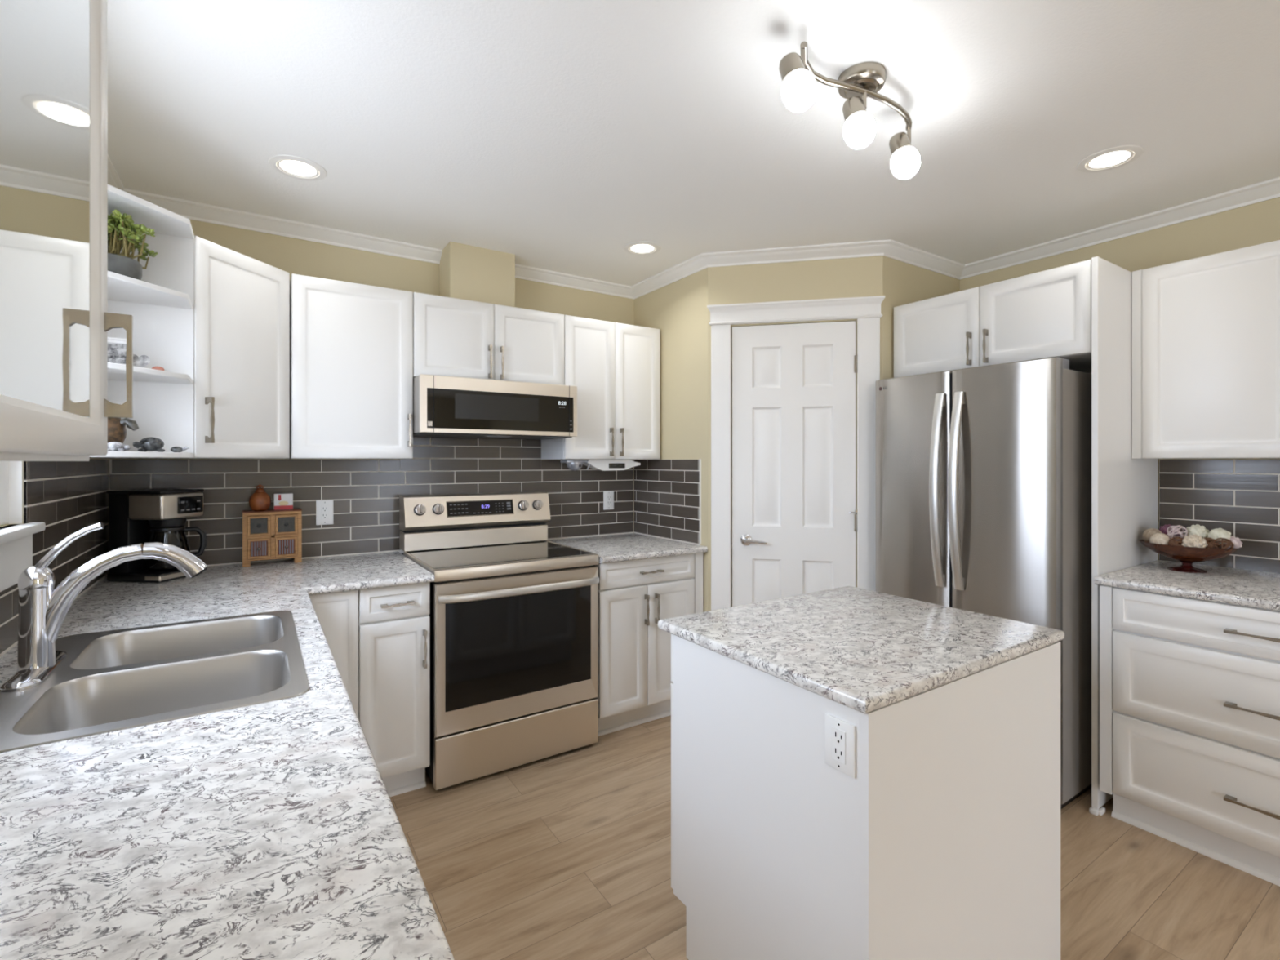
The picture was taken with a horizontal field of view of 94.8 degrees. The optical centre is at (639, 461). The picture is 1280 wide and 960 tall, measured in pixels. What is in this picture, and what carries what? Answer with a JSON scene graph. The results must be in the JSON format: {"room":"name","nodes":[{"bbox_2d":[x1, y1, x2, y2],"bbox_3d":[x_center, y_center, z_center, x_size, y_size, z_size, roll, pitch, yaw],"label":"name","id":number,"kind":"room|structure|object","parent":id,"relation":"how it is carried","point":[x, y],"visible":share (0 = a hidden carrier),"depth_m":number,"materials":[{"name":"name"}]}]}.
{"room":"kitchen","nodes":[
{"label":"kitchen","id":0,"kind":"room"},
{"bbox_2d":[0,457,106,528],"bbox_3d":[-0.101,0.130,-0.891,0.120,2.488,7.818,0,0,-33],"label":"wall","id":1,"kind":"structure","parent":0,"point":[6,525],"depth_m":1.54,"materials":[{"name":"beige paint"}]},
{"bbox_2d":[0,461,44,591],"bbox_3d":[-1.386,-0.221,1.109,0.155,1.050,1.054,0,0,-33],"label":"window","id":2,"kind":"structure","parent":1,"relation":"in","point":[15,541],"depth_m":1.50,"materials":[{"name":"white paint"}]},
{"bbox_2d":[0,458,108,657],"bbox_3d":[-1.358,0.232,1.149,0.007,0.484,3.010,0,0,-33],"label":"tile backsplash","id":3,"kind":"structure","parent":1,"relation":"attached to","point":[69,497],"depth_m":1.83,"materials":[{"name":"grey tile"}]},
{"bbox_2d":[0,0,133,461],"bbox_3d":[-0.726,-0.401,0.507,0.361,0.799,0.642,0,0,-33],"label":"upper cabinet","id":4,"kind":"object","parent":1,"relation":"attached to","point":[55,321],"visible":1,"depth_m":0.65,"materials":[{"name":"white wood"}]},
{"bbox_2d":[88,184,193,457],"bbox_3d":[-1.599,-0.407,1.815,0.327,0.786,0.388,0,0,-33],"label":"shelf unit","id":5,"kind":"object","parent":1,"relation":"attached to","point":[121,287],"visible":0.38,"depth_m":1.87,"materials":[{"name":"white wood"}]},
{"bbox_2d":[107,337,126,364],"bbox_3d":[-1.635,-0.337,1.825,0.051,0.095,0.092,0,0,45],"label":"photo frame","id":6,"kind":"object","parent":5,"relation":"on","point":[117,347],"visible":0.34,"depth_m":1.82,"materials":[{"name":"white"}]},
{"bbox_2d":[107,441,130,451],"bbox_3d":[-1.564,-0.045,1.761,0.060,0.030,0.050,0,0,-33],"label":"turtle figurine","id":7,"kind":"object","parent":5,"relation":"on","point":[113,446],"visible":0.85,"depth_m":1.75,"materials":[{"name":"white ceramic"}]},
{"bbox_2d":[107,417,138,443],"bbox_3d":[-1.634,-0.099,1.813,0.117,0.133,0.091,0,0,9],"label":"bird figurine","id":8,"kind":"object","parent":5,"relation":"on","point":[117,429],"visible":0.27,"depth_m":1.81,"materials":[{"name":"brown wood"}]},
{"bbox_2d":[107,209,158,279],"bbox_3d":[-1.621,-0.659,1.796,0.222,0.213,0.214,0,0,-33],"label":"potted plant","id":9,"kind":"object","parent":5,"relation":"on","point":[123,263],"visible":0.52,"depth_m":1.80,"materials":[{"name":"green plant"}]},
{"bbox_2d":[133,354,150,367],"bbox_3d":[-1.596,-0.315,1.872,0.058,0.052,0.021,0,0,-37],"label":"heart ornament","id":10,"kind":"object","parent":5,"relation":"on","point":[144,360],"visible":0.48,"depth_m":1.87,"materials":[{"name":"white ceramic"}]},
{"bbox_2d":[133,436,164,452],"bbox_3d":[-1.575,-0.056,1.886,0.078,0.048,0.064,0,0,-33],"label":"turtle figurine","id":11,"kind":"object","parent":5,"relation":"on","point":[151,443],"visible":0.94,"depth_m":1.87,"materials":[{"name":"grey ceramic"}]},
{"bbox_2d":[151,366,164,370],"bbox_3d":[-1.562,-0.299,1.906,0.032,0.021,0.027,0,0,-33],"label":"pebble","id":12,"kind":"object","parent":5,"relation":"on","point":[161,368],"visible":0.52,"depth_m":1.90,"materials":[{"name":"red stone"}]},
{"bbox_2d":[170,446,189,452],"bbox_3d":[-1.518,-0.041,1.941,0.050,0.022,0.031,0,0,-33],"label":"turtle figurine","id":13,"kind":"object","parent":5,"relation":"on","point":[175,449],"visible":0.87,"depth_m":1.93,"materials":[{"name":"black stone"}]},
{"bbox_2d":[107,154,442,264],"bbox_3d":[0.508,-1.085,-0.494,1.334,0.058,7.818,0,0,-33],"label":"trim","id":14,"kind":"structure","parent":1,"relation":"attached to","point":[193,211],"depth_m":2.72,"materials":[{"name":"white paint"}]},
{"bbox_2d":[106,219,634,573],"bbox_3d":[-0.577,0.130,3.539,4.170,2.488,0.120,0,0,-33],"label":"wall","id":15,"kind":"structure","parent":0,"point":[291,255],"depth_m":2.98,"materials":[{"name":"beige paint"}]},
{"bbox_2d":[104,231,289,458],"bbox_3d":[-1.752,-0.407,2.324,0.628,0.786,0.623,0,0,-33],"label":"upper cabinet","id":16,"kind":"object","parent":15,"relation":"attached to","point":[233,344],"visible":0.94,"depth_m":2.14,"materials":[{"name":"white wood"}]},
{"bbox_2d":[288,273,413,458],"bbox_3d":[-1.351,-0.407,2.749,0.494,0.786,0.352,0,0,-33],"label":"upper cabinet","id":17,"kind":"object","parent":15,"relation":"attached to","point":[351,344],"visible":0.98,"depth_m":2.62,"materials":[{"name":"white wood"}]},
{"bbox_2d":[109,436,633,566],"bbox_3d":[-1.111,0.162,3.113,2.552,0.625,0.007,0,0,-33],"label":"tile backsplash","id":18,"kind":"structure","parent":15,"relation":"attached to","point":[365,494],"depth_m":2.95,"materials":[{"name":"grey tile"}]},
{"bbox_2d":[315,499,333,524],"bbox_3d":[-1.520,0.244,2.837,0.074,0.118,0.008,0,0,-33],"label":"wall outlet","id":19,"kind":"object","parent":18,"relation":"attached to","point":[324,508],"visible":1,"depth_m":2.83,"materials":[{"name":"white plastic"}]},
{"bbox_2d":[320,505,328,519],"bbox_3d":[-1.519,0.244,2.834,0.033,0.066,0.002,0,0,-33],"label":"receptacle","id":20,"kind":"object","parent":19,"relation":"attached to","point":[324,508],"depth_m":2.83,"materials":[{"name":"white plastic"}]},
{"bbox_2d":[603,490,613,510],"bbox_3d":[-0.197,0.242,3.701,0.074,0.118,0.008,0,0,-33],"label":"wall outlet","id":21,"kind":"object","parent":18,"relation":"attached to","point":[608,495],"visible":1,"depth_m":3.70,"materials":[{"name":"white plastic"}]},
{"bbox_2d":[606,494,611,505],"bbox_3d":[-0.195,0.242,3.699,0.033,0.066,0.002,0,0,-33],"label":"receptacle","id":22,"kind":"object","parent":21,"relation":"attached to","point":[608,496],"depth_m":3.70,"materials":[{"name":"white plastic"}]},
{"bbox_2d":[413,292,564,385],"bbox_3d":[-0.815,-0.601,3.099,0.782,0.398,0.352,0,0,-33],"label":"upper cabinet","id":23,"kind":"object","parent":15,"relation":"attached to","point":[455,337],"visible":0.91,"depth_m":2.95,"materials":[{"name":"white wood"}]},
{"bbox_2d":[413,373,577,439],"bbox_3d":[-0.781,-0.260,3.055,0.792,0.274,0.441,0,0,-33],"label":"microwave","id":24,"kind":"object","parent":23,"relation":"attached to","point":[444,406],"visible":1,"depth_m":2.85,"materials":[{"name":"grey metal"}]},
{"bbox_2d":[413,432,572,439],"bbox_3d":[-0.789,-0.132,3.056,0.772,0.006,0.390,0,0,-33],"label":"hood","id":25,"kind":"object","parent":24,"relation":"attached to","point":[415,434],"depth_m":2.97,"materials":[{"name":"silver metal"}]},
{"bbox_2d":[541,315,660,459],"bbox_3d":[-0.218,-0.407,3.489,0.642,0.786,0.352,0,0,-33],"label":"upper cabinet","id":26,"kind":"object","parent":15,"relation":"attached to","point":[615,367],"visible":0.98,"depth_m":3.35,"materials":[{"name":"white wood"}]},
{"bbox_2d":[560,459,640,471],"bbox_3d":[-0.221,0.019,3.418,0.480,0.064,0.115,0,0,-33],"label":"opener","id":27,"kind":"object","parent":26,"relation":"attached to","point":[573,464],"visible":1,"depth_m":3.38,"materials":[{"name":"white plastic"}]},
{"bbox_2d":[439,241,515,306],"bbox_3d":[-0.872,-0.958,3.151,0.344,0.312,0.206,0,0,-33],"label":"wall","id":28,"kind":"structure","parent":0,"point":[466,272],"depth_m":3.06,"materials":[{"name":"beige paint"}]},
{"bbox_2d":[107,0,1279,286],"bbox_3d":[1.594,-1.154,0.216,4.170,0.080,8.058,0,0,-33],"label":"ceiling","id":29,"kind":"structure","parent":0,"point":[556,135],"depth_m":1.90,"materials":[{"name":"white paint"}]},
{"bbox_2d":[267,154,327,180],"bbox_3d":[-1.294,-1.111,2.227,0.194,0.006,0.194,0,0,-33],"label":"recessed light","id":30,"kind":"object","parent":29,"relation":"in","point":[294,166],"visible":1,"depth_m":2.22,"materials":[{"name":"white paint"}]},
{"bbox_2d":[623,240,661,255],"bbox_3d":[0.012,-1.111,3.064,0.194,0.006,0.194,0,0,-33],"label":"recessed light","id":31,"kind":"object","parent":29,"relation":"in","point":[641,247],"visible":1,"depth_m":3.05,"materials":[{"name":"white paint"}]},
{"bbox_2d":[778,41,920,179],"bbox_3d":[0.615,-1.004,1.683,0.648,0.220,0.131,0,0,-39],"label":"track light","id":32,"kind":"object","parent":29,"relation":"attached to","point":[861,81],"visible":1,"depth_m":1.65,"materials":[{"name":"silver metal"}]},
{"bbox_2d":[1076,144,1144,172],"bbox_3d":[1.726,-1.111,2.163,0.194,0.006,0.194,0,0,-33],"label":"recessed light","id":33,"kind":"object","parent":29,"relation":"in","point":[1107,159],"visible":1,"depth_m":2.15,"materials":[{"name":"white paint"}]},
{"bbox_2d":[634,255,959,612],"bbox_3d":[0.860,0.130,3.394,1.935,2.488,0.595,0,0,12],"label":"wall","id":34,"kind":"structure","parent":0,"point":[678,308],"depth_m":3.20,"materials":[{"name":"beige paint"}]},
{"bbox_2d":[634,458,701,545],"bbox_3d":[0.149,0.229,3.526,0.009,0.490,0.679,0,0,-33],"label":"tile backsplash","id":35,"kind":"structure","parent":34,"relation":"attached to","point":[668,492],"depth_m":3.49,"materials":[{"name":"grey tile"}]},
{"bbox_2d":[730,320,857,606],"bbox_3d":[0.822,0.317,3.092,0.682,2.091,0.097,0,0,12],"label":"door","id":36,"kind":"structure","parent":34,"relation":"in","point":[794,516],"depth_m":3.11,"materials":[{"name":"white paint"}]},
{"bbox_2d":[706,295,884,610],"bbox_3d":[0.803,0.267,3.083,0.898,2.214,0.042,0,0,12],"label":"trim","id":37,"kind":"structure","parent":34,"relation":"attached to","point":[866,309],"depth_m":3.09,"materials":[{"name":"white paint"}]},
{"bbox_2d":[515,177,1279,299],"bbox_3d":[2.866,-1.085,1.328,8.136,0.058,1.811,0,0,41],"label":"trim","id":38,"kind":"structure","parent":34,"relation":"attached to","point":[1266,190],"depth_m":3.06,"materials":[{"name":"white paint"}]},
{"bbox_2d":[390,715,1279,959],"bbox_3d":[1.594,1.404,0.216,4.170,0.060,8.058,0,0,-33],"label":"floor","id":39,"kind":"structure","parent":0,"point":[566,855],"depth_m":1.97,"materials":[{"name":"brown wood"}]},
{"bbox_2d":[309,590,358,718],"bbox_3d":[-1.613,0.933,2.350,0.795,0.881,0.700,0,0,-33],"label":"base cabinet","id":40,"kind":"object","parent":39,"relation":"on","point":[337,613],"visible":0.17,"depth_m":2.25,"materials":[{"name":"white wood"}]},
{"bbox_2d":[358,582,430,797],"bbox_3d":[-1.158,0.933,2.630,0.268,0.881,0.730,0,0,-33],"label":"base cabinet","id":41,"kind":"object","parent":39,"relation":"on","point":[394,621],"visible":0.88,"depth_m":2.35,"materials":[{"name":"white wood"}]},
{"bbox_2d":[399,491,599,790],"bbox_3d":[-0.698,0.773,2.902,0.776,1.202,0.759,0,0,-33],"label":"range","id":42,"kind":"object","parent":39,"relation":"on","point":[513,627],"visible":1,"depth_m":2.66,"materials":[{"name":"silver metal"}]},
{"bbox_2d":[403,540,598,582],"bbox_3d":[-0.687,0.473,2.884,0.776,0.050,0.602,0,0,-33],"label":"cooktop","id":43,"kind":"object","parent":42,"relation":"in","point":[490,562],"depth_m":2.75,"materials":[{"name":"black glass"}]},
{"bbox_2d":[595,552,702,736],"bbox_3d":[-0.107,0.933,3.316,0.650,0.881,0.730,0,0,-33],"label":"base cabinet","id":44,"kind":"object","parent":39,"relation":"on","point":[634,682],"visible":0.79,"depth_m":2.99,"materials":[{"name":"white wood"}]},
{"bbox_2d":[545,533,707,563],"bbox_3d":[-0.110,0.475,3.319,0.654,0.031,0.743,0,0,-33],"label":"countertop","id":45,"kind":"structure","parent":44,"relation":"on","point":[628,546],"depth_m":3.19,"materials":[{"name":"stone"}]},
{"bbox_2d":[671,633,1060,959],"bbox_3d":[0.608,0.933,1.665,0.840,0.882,0.690,0,0,-33],"label":"kitchen island","id":46,"kind":"object","parent":39,"relation":"on","point":[944,842],"visible":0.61,"depth_m":1.38,"materials":[{"name":"white wood"}]},
{"bbox_2d":[825,713,855,777],"bbox_3d":[0.407,0.577,1.198,0.008,0.104,0.072,0,0,-33],"label":"wall outlet","id":47,"kind":"object","parent":46,"relation":"attached to","point":[840,735],"visible":1,"depth_m":1.19,"materials":[{"name":"white plastic"}]},
{"bbox_2d":[831,726,845,764],"bbox_3d":[0.404,0.577,1.197,0.002,0.066,0.033,0,0,-33],"label":"receptacle","id":48,"kind":"object","parent":47,"relation":"attached to","point":[838,733],"depth_m":1.20,"materials":[{"name":"white plastic"}]},
{"bbox_2d":[657,586,1064,713],"bbox_3d":[0.607,0.475,1.665,0.867,0.031,0.700,0,0,-33],"label":"island countertop","id":49,"kind":"structure","parent":46,"relation":"on","point":[863,651],"depth_m":1.53,"materials":[{"name":"stone"}]},
{"bbox_2d":[875,356,1091,809],"bbox_3d":[1.677,0.482,2.779,0.882,1.783,0.786,0,0,-33],"label":"refrigerator","id":50,"kind":"object","parent":39,"relation":"on","point":[984,473],"visible":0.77,"depth_m":2.43,"materials":[{"name":"grey metal"}]},
{"bbox_2d":[1088,256,1158,815],"bbox_3d":[2.051,0.286,2.473,0.681,2.175,0.036,0,0,-33],"label":"end panel","id":51,"kind":"object","parent":39,"relation":"on","point":[1125,489],"visible":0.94,"depth_m":2.36,"materials":[{"name":"white wood"}]},
{"bbox_2d":[1099,585,1279,886],"bbox_3d":[2.405,0.924,1.886,0.720,0.899,1.330,0,0,-33],"label":"drawer base","id":52,"kind":"object","parent":39,"relation":"on","point":[1189,688],"visible":1,"depth_m":2.04,"materials":[{"name":"white wood"}]},
{"bbox_2d":[1093,560,1279,611],"bbox_3d":[2.426,0.458,1.877,0.705,0.031,1.390,0,0,-33],"label":"countertop","id":53,"kind":"structure","parent":52,"relation":"on","point":[1236,586],"depth_m":2.17,"materials":[{"name":"stone"}]},
{"bbox_2d":[1138,539,1240,573],"bbox_3d":[2.224,0.388,2.391,0.222,0.108,0.308,0,0,-33],"label":"pedestal bowl","id":54,"kind":"object","parent":53,"relation":"on","point":[1187,556],"visible":0.84,"depth_m":2.34,"materials":[{"name":"red paint"}]},
{"bbox_2d":[1142,528,1161,542],"bbox_3d":[2.157,0.314,2.473,0.070,0.070,0.070,0,0,-33],"label":"decorative ball","id":55,"kind":"object","parent":54,"relation":"on","point":[1147,534],"visible":0.48,"depth_m":2.46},
{"bbox_2d":[1149,533,1169,545],"bbox_3d":[2.140,0.325,2.420,0.066,0.066,0.066,0,0,-33],"label":"decorative ball","id":56,"kind":"object","parent":54,"relation":"on","point":[1157,538],"visible":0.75,"depth_m":2.40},
{"bbox_2d":[1158,524,1180,537],"bbox_3d":[2.205,0.296,2.453,0.069,0.071,0.069,0,0,-14],"label":"decorative ball","id":57,"kind":"object","parent":54,"relation":"in","point":[1163,529],"visible":0.36,"depth_m":2.44,"materials":[{"name":"purple wicker"}]},
{"bbox_2d":[1168,537,1184,546],"bbox_3d":[2.174,0.336,2.374,0.067,0.067,0.067,0,0,-33],"label":"ball","id":58,"kind":"object","parent":54,"relation":"in","point":[1171,542],"visible":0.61,"depth_m":2.36,"materials":[{"name":"brown wicker"}]},
{"bbox_2d":[1166,524,1187,541],"bbox_3d":[2.188,0.289,2.396,0.067,0.066,0.066,0,0,-33],"label":"ball","id":59,"kind":"object","parent":58,"relation":"on","point":[1177,531],"visible":0.91,"depth_m":2.39,"materials":[{"name":"pink wicker"}]},
{"bbox_2d":[1181,533,1208,547],"bbox_3d":[2.196,0.325,2.330,0.076,0.076,0.077,0,0,-33],"label":"decorative ball","id":60,"kind":"object","parent":54,"relation":"on","point":[1194,540],"visible":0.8,"depth_m":2.31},
{"bbox_2d":[1184,524,1208,537],"bbox_3d":[2.249,0.290,2.375,0.073,0.076,0.073,0,0,37],"label":"decorative ball","id":61,"kind":"object","parent":54,"relation":"in","point":[1198,530],"visible":0.63,"depth_m":2.35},
{"bbox_2d":[1204,537,1219,548],"bbox_3d":[2.245,0.329,2.323,0.064,0.061,0.065,0,0,-33],"label":"ball","id":62,"kind":"object","parent":54,"relation":"in","point":[1209,543],"visible":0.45,"depth_m":2.30,"materials":[{"name":"brown wicker"}]},
{"bbox_2d":[1206,528,1231,543],"bbox_3d":[2.280,0.295,2.317,0.070,0.069,0.069,0,0,-33],"label":"decorative ball","id":63,"kind":"object","parent":54,"relation":"in","point":[1216,533],"visible":0.74,"depth_m":2.30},
{"bbox_2d":[1212,537,1234,552],"bbox_3d":[2.261,0.326,2.281,0.062,0.062,0.062,0,0,-33],"label":"ball","id":64,"kind":"object","parent":54,"relation":"in","point":[1229,543],"visible":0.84,"depth_m":2.26,"materials":[{"name":"brown wicker"}]},
{"bbox_2d":[1223,535,1242,549],"bbox_3d":[2.310,0.318,2.294,0.057,0.058,0.058,0,0,-33],"label":"decorative ball","id":65,"kind":"object","parent":54,"relation":"on","point":[1237,544],"visible":0.62,"depth_m":2.27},
{"bbox_3d":[-0.689,0.934,0.756,0.630,0.881,2.920,0,0,-33],"label":"base cabinet","id":66,"kind":"object","parent":39,"relation":"on","visible":0},
{"bbox_2d":[0,551,454,959],"bbox_3d":[-0.696,0.475,1.164,1.115,0.031,3.710,0,0,-33],"label":"countertop","id":67,"kind":"structure","parent":66,"relation":"on","point":[271,830],"depth_m":0.74,"materials":[{"name":"stone"}]},
{"bbox_2d":[0,521,207,691],"bbox_3d":[-1.200,0.296,1.354,0.330,0.321,0.256,0,0,-33],"label":"kitchen faucet","id":68,"kind":"object","parent":67,"relation":"on","point":[43,608],"visible":1,"depth_m":1.28,"materials":[{"name":"silver metal"}]},
{"bbox_2d":[0,610,309,752],"bbox_3d":[-1.087,0.553,1.351,0.525,0.193,0.788,0,0,-33],"label":"sink","id":69,"kind":"object","parent":67,"relation":"in","point":[118,679],"visible":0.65,"depth_m":1.34,"materials":[{"name":"silver metal"}]},
{"bbox_2d":[106,488,206,582],"bbox_3d":[-1.911,0.285,2.335,0.250,0.349,0.198,0,0,7],"label":"coffee maker","id":70,"kind":"object","parent":67,"relation":"on","point":[160,515],"visible":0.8,"depth_m":2.26,"materials":[{"name":"black plastic"}]},
{"bbox_2d":[148,517,186,527],"bbox_3d":[-1.871,0.238,2.330,0.120,0.032,0.120,0,0,7],"label":"basket","id":71,"kind":"object","parent":70,"relation":"on","point":[169,522],"depth_m":2.29,"materials":[{"name":"black plastic"}]},
{"bbox_2d":[242,508,302,567],"bbox_3d":[-1.662,0.340,2.660,0.228,0.240,0.111,0,0,-33],"label":"cabinet","id":72,"kind":"object","parent":67,"relation":"on","point":[269,534],"visible":1,"depth_m":2.63,"materials":[{"name":"brown wood"}]},
{"bbox_2d":[248,484,271,511],"bbox_3d":[-1.702,0.160,2.633,0.086,0.119,0.086,0,0,-33],"label":"lidded jar","id":73,"kind":"object","parent":72,"relation":"on","point":[260,500],"visible":1,"depth_m":2.61,"materials":[{"name":"orange ceramic"}]},
{"bbox_2d":[273,493,293,510],"bbox_3d":[-1.627,0.182,2.683,0.074,0.074,0.023,0,0,-33],"label":"box","id":74,"kind":"object","parent":72,"relation":"on","point":[281,501],"visible":1,"depth_m":2.67,"materials":[{"name":"white cardboard"}]},
{"bbox_2d":[278,501,288,505],"bbox_3d":[-1.621,0.189,2.674,0.040,0.022,0.001,0,0,-33],"label":"picture","id":75,"kind":"object","parent":74,"relation":"on","point":[280,503],"depth_m":2.67,"materials":[{"name":"beige paper"}]},
{"bbox_2d":[959,196,1279,559],"bbox_3d":[3.289,0.130,1.324,0.120,2.488,7.818,0,0,-33],"label":"wall","id":76,"kind":"structure","parent":0,"point":[1259,223],"depth_m":2.61,"materials":[{"name":"beige paint"}]},
{"bbox_2d":[893,259,1091,377],"bbox_3d":[1.805,-0.616,2.849,0.685,0.368,0.862,0,0,-33],"label":"upper cabinet","id":77,"kind":"object","parent":76,"relation":"attached to","point":[1046,313],"visible":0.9,"depth_m":2.60,"materials":[{"name":"white wood"}]},
{"bbox_2d":[1131,240,1279,458],"bbox_3d":[2.561,-0.407,2.019,0.333,0.786,1.300,0,0,-33],"label":"upper cabinet","id":78,"kind":"object","parent":76,"relation":"attached to","point":[1206,330],"visible":1,"depth_m":2.28,"materials":[{"name":"white wood"}]},
{"bbox_2d":[1159,459,1279,573],"bbox_3d":[2.765,0.232,2.009,0.007,0.484,1.539,0,0,-33],"label":"tile backsplash","id":79,"kind":"structure","parent":76,"relation":"attached to","point":[1241,498],"depth_m":2.46,"materials":[{"name":"grey tile"}]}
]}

